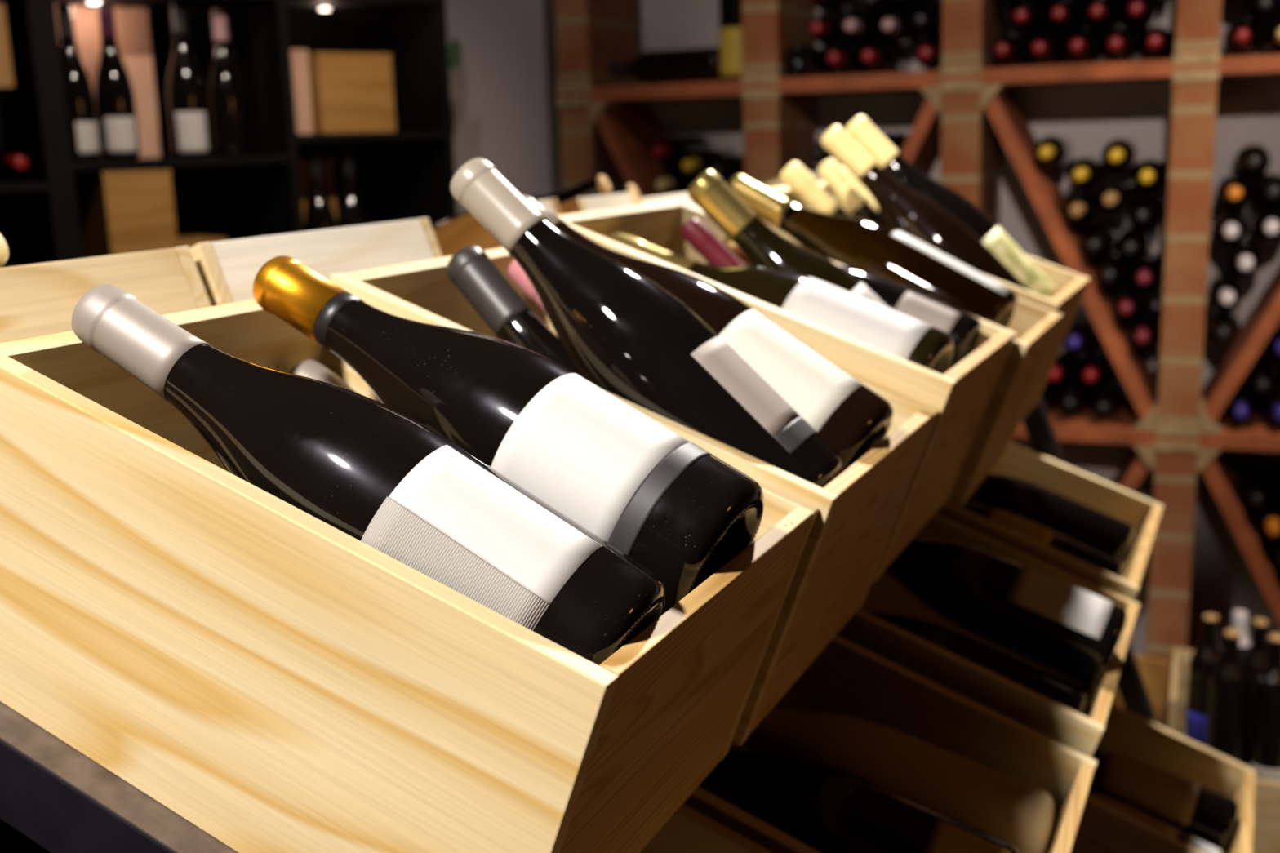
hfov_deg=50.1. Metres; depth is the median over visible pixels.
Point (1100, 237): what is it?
wine bottle
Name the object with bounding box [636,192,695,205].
crate
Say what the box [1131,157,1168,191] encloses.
wine bottle
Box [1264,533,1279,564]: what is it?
wine bottle
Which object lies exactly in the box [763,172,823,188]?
crate
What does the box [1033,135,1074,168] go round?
wine bottle
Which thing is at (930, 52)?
wine bottle
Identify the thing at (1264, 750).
wine bottle
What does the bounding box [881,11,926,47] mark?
wine bottle
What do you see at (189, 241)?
wooden box
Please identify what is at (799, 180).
wine bottle
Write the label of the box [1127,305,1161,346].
wine bottle
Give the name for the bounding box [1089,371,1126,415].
wine bottle
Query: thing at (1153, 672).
crate
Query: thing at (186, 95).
wine bottle
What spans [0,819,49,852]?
floor
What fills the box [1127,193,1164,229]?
wine bottle
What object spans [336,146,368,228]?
wine bottle
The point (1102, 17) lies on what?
wine bottle
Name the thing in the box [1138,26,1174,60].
wine bottle
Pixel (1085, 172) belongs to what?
wine bottle
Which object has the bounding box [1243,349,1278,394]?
wine bottle
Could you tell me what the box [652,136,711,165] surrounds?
wine bottle
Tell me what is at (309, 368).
wine bottle
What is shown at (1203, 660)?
wine bottle
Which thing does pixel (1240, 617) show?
wine bottle
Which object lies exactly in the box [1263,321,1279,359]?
wine bottle
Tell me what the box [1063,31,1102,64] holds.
wine bottle
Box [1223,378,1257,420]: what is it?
wine bottle
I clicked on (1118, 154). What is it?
wine bottle
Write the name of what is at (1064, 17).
wine bottle
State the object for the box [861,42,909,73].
wine bottle
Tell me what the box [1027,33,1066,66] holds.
wine bottle
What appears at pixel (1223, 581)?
wall
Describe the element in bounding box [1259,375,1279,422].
wine bottle
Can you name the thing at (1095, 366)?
wine bottle
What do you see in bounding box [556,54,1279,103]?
shelf
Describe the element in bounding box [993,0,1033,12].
wine bottle
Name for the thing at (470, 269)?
wine bottle
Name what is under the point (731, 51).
wine bottle
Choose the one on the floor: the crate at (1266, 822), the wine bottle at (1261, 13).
the crate at (1266, 822)
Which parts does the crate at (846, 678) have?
panel, panel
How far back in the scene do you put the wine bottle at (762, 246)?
1.21 m
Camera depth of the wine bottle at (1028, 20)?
2.90 m
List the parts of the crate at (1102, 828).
panel, panel, panel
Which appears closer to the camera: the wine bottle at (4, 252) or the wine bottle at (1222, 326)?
the wine bottle at (4, 252)
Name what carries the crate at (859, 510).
on the display rack at (55, 795)
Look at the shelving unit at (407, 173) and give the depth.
3.09 m
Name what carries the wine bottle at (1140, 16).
on the wine bottle at (1118, 45)
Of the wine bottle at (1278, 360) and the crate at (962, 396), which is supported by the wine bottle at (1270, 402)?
the wine bottle at (1278, 360)
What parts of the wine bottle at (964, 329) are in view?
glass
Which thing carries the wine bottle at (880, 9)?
on the wine bottle at (897, 28)
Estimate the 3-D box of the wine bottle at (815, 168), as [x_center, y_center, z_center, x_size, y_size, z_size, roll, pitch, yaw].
[0.424,-0.577,3.210,0.068,0.068,0.300,3,13,22]
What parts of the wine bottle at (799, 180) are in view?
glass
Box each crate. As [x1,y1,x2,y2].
[0,245,211,342]
[0,299,818,852]
[189,217,442,306]
[329,247,938,746]
[431,175,611,229]
[432,198,562,257]
[556,200,1016,583]
[559,191,638,214]
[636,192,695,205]
[640,804,772,852]
[682,635,1097,852]
[691,204,1062,507]
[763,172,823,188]
[768,181,1089,426]
[835,513,1140,757]
[935,441,1163,600]
[1071,702,1255,852]
[1111,654,1168,727]
[1168,648,1279,852]
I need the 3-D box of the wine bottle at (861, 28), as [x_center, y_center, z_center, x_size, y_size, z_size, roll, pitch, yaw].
[0.510,-0.899,3.103,0.068,0.068,0.300,3,13,22]
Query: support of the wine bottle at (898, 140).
on the wine bottle
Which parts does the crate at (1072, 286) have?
panel, panel, panel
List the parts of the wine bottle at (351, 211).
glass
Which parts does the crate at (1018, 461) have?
panel, panel, panel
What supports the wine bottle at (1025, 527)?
in the crate at (1018, 461)
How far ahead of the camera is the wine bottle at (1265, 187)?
2.79 m
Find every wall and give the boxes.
[166,0,562,215]
[639,0,1279,657]
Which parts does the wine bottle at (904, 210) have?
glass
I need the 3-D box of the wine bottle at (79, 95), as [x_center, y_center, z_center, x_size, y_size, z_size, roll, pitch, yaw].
[-1.148,-0.696,2.774,0.076,0.309,0.076,-2,12,-2]
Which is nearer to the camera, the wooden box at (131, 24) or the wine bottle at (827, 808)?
the wine bottle at (827, 808)
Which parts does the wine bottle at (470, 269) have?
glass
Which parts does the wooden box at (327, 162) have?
lid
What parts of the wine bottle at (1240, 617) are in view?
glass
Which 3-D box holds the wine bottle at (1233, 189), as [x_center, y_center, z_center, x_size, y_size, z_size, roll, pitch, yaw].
[1.250,-0.496,2.883,0.068,0.068,0.300,3,13,22]
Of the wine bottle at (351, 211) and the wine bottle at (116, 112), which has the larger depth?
the wine bottle at (351, 211)
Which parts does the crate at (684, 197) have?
panel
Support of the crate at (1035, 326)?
on the display rack at (55, 795)
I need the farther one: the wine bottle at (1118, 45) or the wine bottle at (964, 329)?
the wine bottle at (1118, 45)
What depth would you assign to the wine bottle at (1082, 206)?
2.94 m
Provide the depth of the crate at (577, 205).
1.51 m
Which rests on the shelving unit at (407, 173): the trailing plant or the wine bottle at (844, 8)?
the trailing plant
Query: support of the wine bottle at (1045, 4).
on the wine bottle at (1028, 20)
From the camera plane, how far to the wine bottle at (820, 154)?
3.08 m
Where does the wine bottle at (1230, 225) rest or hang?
on the wine bottle at (1244, 258)
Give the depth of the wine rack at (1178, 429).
2.92 m
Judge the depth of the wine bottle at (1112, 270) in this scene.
2.94 m
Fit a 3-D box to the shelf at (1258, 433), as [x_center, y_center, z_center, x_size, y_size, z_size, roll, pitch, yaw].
[0.777,-0.028,3.186,1.925,0.033,0.328,3,13,22]
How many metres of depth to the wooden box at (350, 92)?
3.06 m
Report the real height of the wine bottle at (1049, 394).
0.068 m
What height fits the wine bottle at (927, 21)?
0.068 m
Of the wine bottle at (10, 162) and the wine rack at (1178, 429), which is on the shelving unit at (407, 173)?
the wine bottle at (10, 162)
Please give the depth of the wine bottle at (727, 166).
3.21 m
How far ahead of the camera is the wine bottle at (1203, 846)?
1.58 m
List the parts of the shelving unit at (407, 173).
shelf, shelf, shelf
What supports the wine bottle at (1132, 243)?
on the wine bottle at (1145, 273)
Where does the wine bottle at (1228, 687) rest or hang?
on the wooden stand
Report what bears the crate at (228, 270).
on the display rack at (55, 795)
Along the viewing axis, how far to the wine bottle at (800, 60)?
3.04 m
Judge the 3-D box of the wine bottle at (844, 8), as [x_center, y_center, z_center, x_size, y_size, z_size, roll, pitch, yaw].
[0.436,-0.976,3.117,0.068,0.068,0.300,3,13,22]
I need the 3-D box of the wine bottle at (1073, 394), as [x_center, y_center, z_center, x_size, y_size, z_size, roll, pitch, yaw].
[0.980,-0.077,3.088,0.068,0.068,0.300,3,13,22]
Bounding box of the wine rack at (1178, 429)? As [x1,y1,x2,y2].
[555,0,1279,728]
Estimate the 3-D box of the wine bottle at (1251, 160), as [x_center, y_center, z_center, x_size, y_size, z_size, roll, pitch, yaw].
[1.277,-0.554,2.859,0.068,0.068,0.300,3,13,22]
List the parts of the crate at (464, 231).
panel, panel, panel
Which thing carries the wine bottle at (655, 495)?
in the crate at (276, 680)
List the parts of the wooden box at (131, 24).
lid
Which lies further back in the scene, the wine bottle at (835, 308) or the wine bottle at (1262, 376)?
the wine bottle at (1262, 376)
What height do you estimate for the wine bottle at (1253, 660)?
0.318 m
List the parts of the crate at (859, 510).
panel, panel, panel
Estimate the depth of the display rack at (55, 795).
0.66 m
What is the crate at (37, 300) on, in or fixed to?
on the display rack at (55, 795)
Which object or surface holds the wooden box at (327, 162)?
on the shelving unit at (407, 173)
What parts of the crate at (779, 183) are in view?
panel, panel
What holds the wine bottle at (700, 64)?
on the wine rack at (1178, 429)
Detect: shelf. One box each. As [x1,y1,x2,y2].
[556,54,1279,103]
[1011,398,1279,452]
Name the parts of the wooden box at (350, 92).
lid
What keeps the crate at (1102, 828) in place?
on the display rack at (55, 795)
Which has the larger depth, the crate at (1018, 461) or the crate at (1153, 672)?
the crate at (1153, 672)
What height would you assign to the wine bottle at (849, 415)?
0.208 m
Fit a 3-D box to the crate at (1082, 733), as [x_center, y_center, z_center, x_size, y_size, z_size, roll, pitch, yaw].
[0.283,0.231,1.408,0.404,0.288,0.347,4,13,24]
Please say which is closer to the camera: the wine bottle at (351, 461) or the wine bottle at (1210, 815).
the wine bottle at (351, 461)
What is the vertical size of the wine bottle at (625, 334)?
0.246 m
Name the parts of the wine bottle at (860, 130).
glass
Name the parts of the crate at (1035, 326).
panel, panel, panel, panel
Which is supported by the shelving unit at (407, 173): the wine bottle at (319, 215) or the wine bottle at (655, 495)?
the wine bottle at (319, 215)
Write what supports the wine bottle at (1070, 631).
in the crate at (1082, 733)
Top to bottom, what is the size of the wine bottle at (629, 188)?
0.143 m
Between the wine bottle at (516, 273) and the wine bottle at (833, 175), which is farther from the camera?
the wine bottle at (833, 175)
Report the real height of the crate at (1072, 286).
0.290 m
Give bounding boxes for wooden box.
[0,0,14,89]
[55,4,161,159]
[74,169,177,258]
[176,235,227,248]
[289,49,313,133]
[298,157,337,220]
[307,52,395,133]
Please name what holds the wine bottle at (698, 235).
in the crate at (962, 396)
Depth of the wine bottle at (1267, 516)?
2.91 m
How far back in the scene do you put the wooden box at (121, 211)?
2.83 m
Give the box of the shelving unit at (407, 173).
[0,0,457,267]
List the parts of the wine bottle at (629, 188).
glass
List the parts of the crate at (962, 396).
panel, panel, panel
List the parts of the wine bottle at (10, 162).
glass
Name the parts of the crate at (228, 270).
panel, panel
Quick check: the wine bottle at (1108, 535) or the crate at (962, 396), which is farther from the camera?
the wine bottle at (1108, 535)
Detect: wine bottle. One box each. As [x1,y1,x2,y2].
[0,146,27,181]
[0,234,8,267]
[56,3,100,160]
[71,284,666,665]
[94,3,140,159]
[166,0,210,157]
[207,8,248,155]
[226,13,256,155]
[253,255,764,615]
[288,359,356,392]
[303,148,337,231]
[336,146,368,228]
[445,245,582,377]
[450,157,842,488]
[507,259,547,315]
[522,195,893,476]
[608,232,953,375]
[610,46,720,84]
[610,183,639,198]
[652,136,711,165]
[655,168,696,195]
[680,217,746,266]
[682,148,737,177]
[687,169,949,370]
[697,747,1019,852]
[710,154,744,183]
[719,0,742,80]
[722,235,981,370]
[727,174,1017,328]
[741,707,1053,852]
[780,161,852,217]
[783,43,832,76]
[806,164,820,173]
[809,14,857,48]
[811,0,861,17]
[811,139,840,164]
[817,159,889,227]
[821,124,1032,293]
[826,44,872,75]
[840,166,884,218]
[844,12,889,45]
[844,115,1060,299]
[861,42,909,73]
[862,609,1086,714]
[863,0,910,19]
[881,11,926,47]
[882,132,910,154]
[884,538,1127,687]
[895,0,942,15]
[912,6,942,40]
[917,39,942,71]
[960,502,1124,577]
[964,472,1134,561]
[991,35,1031,67]
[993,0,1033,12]
[1009,2,1050,39]
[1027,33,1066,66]
[1031,0,1059,10]
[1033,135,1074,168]
[1041,380,1062,409]
[1046,0,1086,37]
[1047,344,1080,383]
[1057,368,1094,411]
[1062,311,1097,352]
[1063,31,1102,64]
[1063,188,1101,224]
[1066,155,1106,189]
[1077,342,1113,384]
[1080,220,1119,257]
[1083,0,1122,35]
[1087,790,1224,852]
[1088,746,1238,852]
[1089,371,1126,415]
[1095,248,1133,287]
[1096,177,1133,213]
[1101,28,1139,62]
[1101,137,1139,171]
[1111,279,1148,319]
[1115,224,1152,260]
[1120,0,1159,34]
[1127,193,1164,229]
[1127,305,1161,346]
[1128,250,1164,289]
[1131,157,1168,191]
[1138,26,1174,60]
[1152,0,1164,3]
[1184,613,1222,746]
[1204,629,1249,765]
[1205,303,1239,343]
[1209,268,1244,309]
[1213,207,1248,244]
[1216,172,1252,208]
[1221,609,1250,659]
[1222,21,1259,57]
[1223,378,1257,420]
[1226,236,1262,275]
[1233,142,1271,177]
[1236,454,1272,506]
[1240,617,1268,766]
[1243,0,1279,30]
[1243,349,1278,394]
[1247,633,1279,782]
[1250,204,1279,241]
[1251,170,1279,207]
[1253,482,1279,536]
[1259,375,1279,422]
[1261,19,1279,54]
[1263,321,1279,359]
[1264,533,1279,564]
[1277,359,1279,375]
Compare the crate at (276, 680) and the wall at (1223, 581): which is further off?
the wall at (1223, 581)
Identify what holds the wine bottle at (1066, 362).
on the wine bottle at (1049, 394)
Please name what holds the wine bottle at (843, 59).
on the wine rack at (1178, 429)
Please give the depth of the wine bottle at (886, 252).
1.34 m
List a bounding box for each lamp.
[85,0,102,3]
[317,5,332,9]
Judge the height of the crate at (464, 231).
0.268 m
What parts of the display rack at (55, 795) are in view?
leg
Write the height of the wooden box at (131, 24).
0.318 m
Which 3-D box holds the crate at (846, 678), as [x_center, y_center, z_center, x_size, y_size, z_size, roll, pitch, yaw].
[0.131,0.317,1.087,0.404,0.286,0.330,4,13,24]
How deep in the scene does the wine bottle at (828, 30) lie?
3.06 m
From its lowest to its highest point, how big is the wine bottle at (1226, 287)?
0.068 m
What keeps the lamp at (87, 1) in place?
attached to the shelving unit at (407, 173)
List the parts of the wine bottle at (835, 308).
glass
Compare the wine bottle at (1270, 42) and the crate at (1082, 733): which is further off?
the wine bottle at (1270, 42)
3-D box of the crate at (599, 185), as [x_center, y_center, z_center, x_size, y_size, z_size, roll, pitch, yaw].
[-0.167,-0.248,1.762,0.281,0.143,0.077,3,13,21]
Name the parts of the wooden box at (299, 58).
lid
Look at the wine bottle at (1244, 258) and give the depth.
2.83 m
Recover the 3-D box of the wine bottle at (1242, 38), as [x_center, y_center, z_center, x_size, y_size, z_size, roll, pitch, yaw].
[1.237,-0.796,2.822,0.068,0.068,0.300,3,13,22]
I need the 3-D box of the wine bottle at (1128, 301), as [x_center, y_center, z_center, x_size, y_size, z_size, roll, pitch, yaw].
[1.072,-0.276,3.006,0.068,0.068,0.300,3,13,22]
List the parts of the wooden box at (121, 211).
lid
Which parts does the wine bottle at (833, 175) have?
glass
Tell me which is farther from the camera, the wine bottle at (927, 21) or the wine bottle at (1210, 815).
the wine bottle at (927, 21)
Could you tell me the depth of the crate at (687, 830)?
0.91 m
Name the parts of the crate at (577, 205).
panel, panel, panel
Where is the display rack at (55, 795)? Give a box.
[0,395,1159,852]
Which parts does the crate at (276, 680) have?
panel, panel, panel, panel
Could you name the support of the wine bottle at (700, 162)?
on the wine bottle
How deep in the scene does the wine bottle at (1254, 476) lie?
2.93 m
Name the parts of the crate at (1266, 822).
panel, panel, panel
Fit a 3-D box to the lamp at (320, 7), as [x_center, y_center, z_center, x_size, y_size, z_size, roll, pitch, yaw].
[-0.711,-0.943,3.089,0.032,0.007,0.032,-11,15,-36]
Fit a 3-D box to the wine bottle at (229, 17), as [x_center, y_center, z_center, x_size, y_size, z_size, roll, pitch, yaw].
[-0.914,-0.766,3.078,0.076,0.309,0.076,9,16,42]
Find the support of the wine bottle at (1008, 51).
on the wine rack at (1178, 429)
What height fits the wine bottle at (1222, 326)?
0.068 m
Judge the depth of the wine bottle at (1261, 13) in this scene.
2.73 m
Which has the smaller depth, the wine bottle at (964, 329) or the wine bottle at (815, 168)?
the wine bottle at (964, 329)
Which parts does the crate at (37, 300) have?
panel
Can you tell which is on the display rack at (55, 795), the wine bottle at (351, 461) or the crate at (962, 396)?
the crate at (962, 396)
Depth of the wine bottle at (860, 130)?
1.68 m
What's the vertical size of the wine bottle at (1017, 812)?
0.162 m
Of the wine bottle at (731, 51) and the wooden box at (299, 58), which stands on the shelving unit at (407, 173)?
the wooden box at (299, 58)
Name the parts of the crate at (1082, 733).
panel, panel, panel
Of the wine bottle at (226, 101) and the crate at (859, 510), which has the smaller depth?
the crate at (859, 510)
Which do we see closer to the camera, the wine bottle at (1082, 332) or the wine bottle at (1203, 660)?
the wine bottle at (1203, 660)
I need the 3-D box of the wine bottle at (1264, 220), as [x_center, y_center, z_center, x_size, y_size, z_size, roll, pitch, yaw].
[1.318,-0.425,2.870,0.068,0.068,0.300,3,13,22]
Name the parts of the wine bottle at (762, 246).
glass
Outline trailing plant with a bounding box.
[446,36,463,70]
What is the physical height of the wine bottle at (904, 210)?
0.274 m
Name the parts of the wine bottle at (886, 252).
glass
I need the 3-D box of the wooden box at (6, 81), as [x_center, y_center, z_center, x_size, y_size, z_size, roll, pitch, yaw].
[-1.421,-0.741,2.654,0.322,0.175,0.231,-11,15,-36]
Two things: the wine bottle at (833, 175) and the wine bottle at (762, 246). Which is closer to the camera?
the wine bottle at (762, 246)
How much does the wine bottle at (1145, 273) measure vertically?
0.068 m
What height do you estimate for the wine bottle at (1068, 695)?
0.160 m
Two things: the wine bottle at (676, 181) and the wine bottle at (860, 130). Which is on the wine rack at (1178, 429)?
the wine bottle at (676, 181)
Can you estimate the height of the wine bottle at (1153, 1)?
0.068 m
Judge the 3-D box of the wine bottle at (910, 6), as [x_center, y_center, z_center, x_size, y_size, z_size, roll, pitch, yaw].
[0.611,-0.952,3.049,0.068,0.068,0.300,3,13,22]
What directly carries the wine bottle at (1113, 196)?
in the wine rack at (1178, 429)
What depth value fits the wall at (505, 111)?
3.39 m
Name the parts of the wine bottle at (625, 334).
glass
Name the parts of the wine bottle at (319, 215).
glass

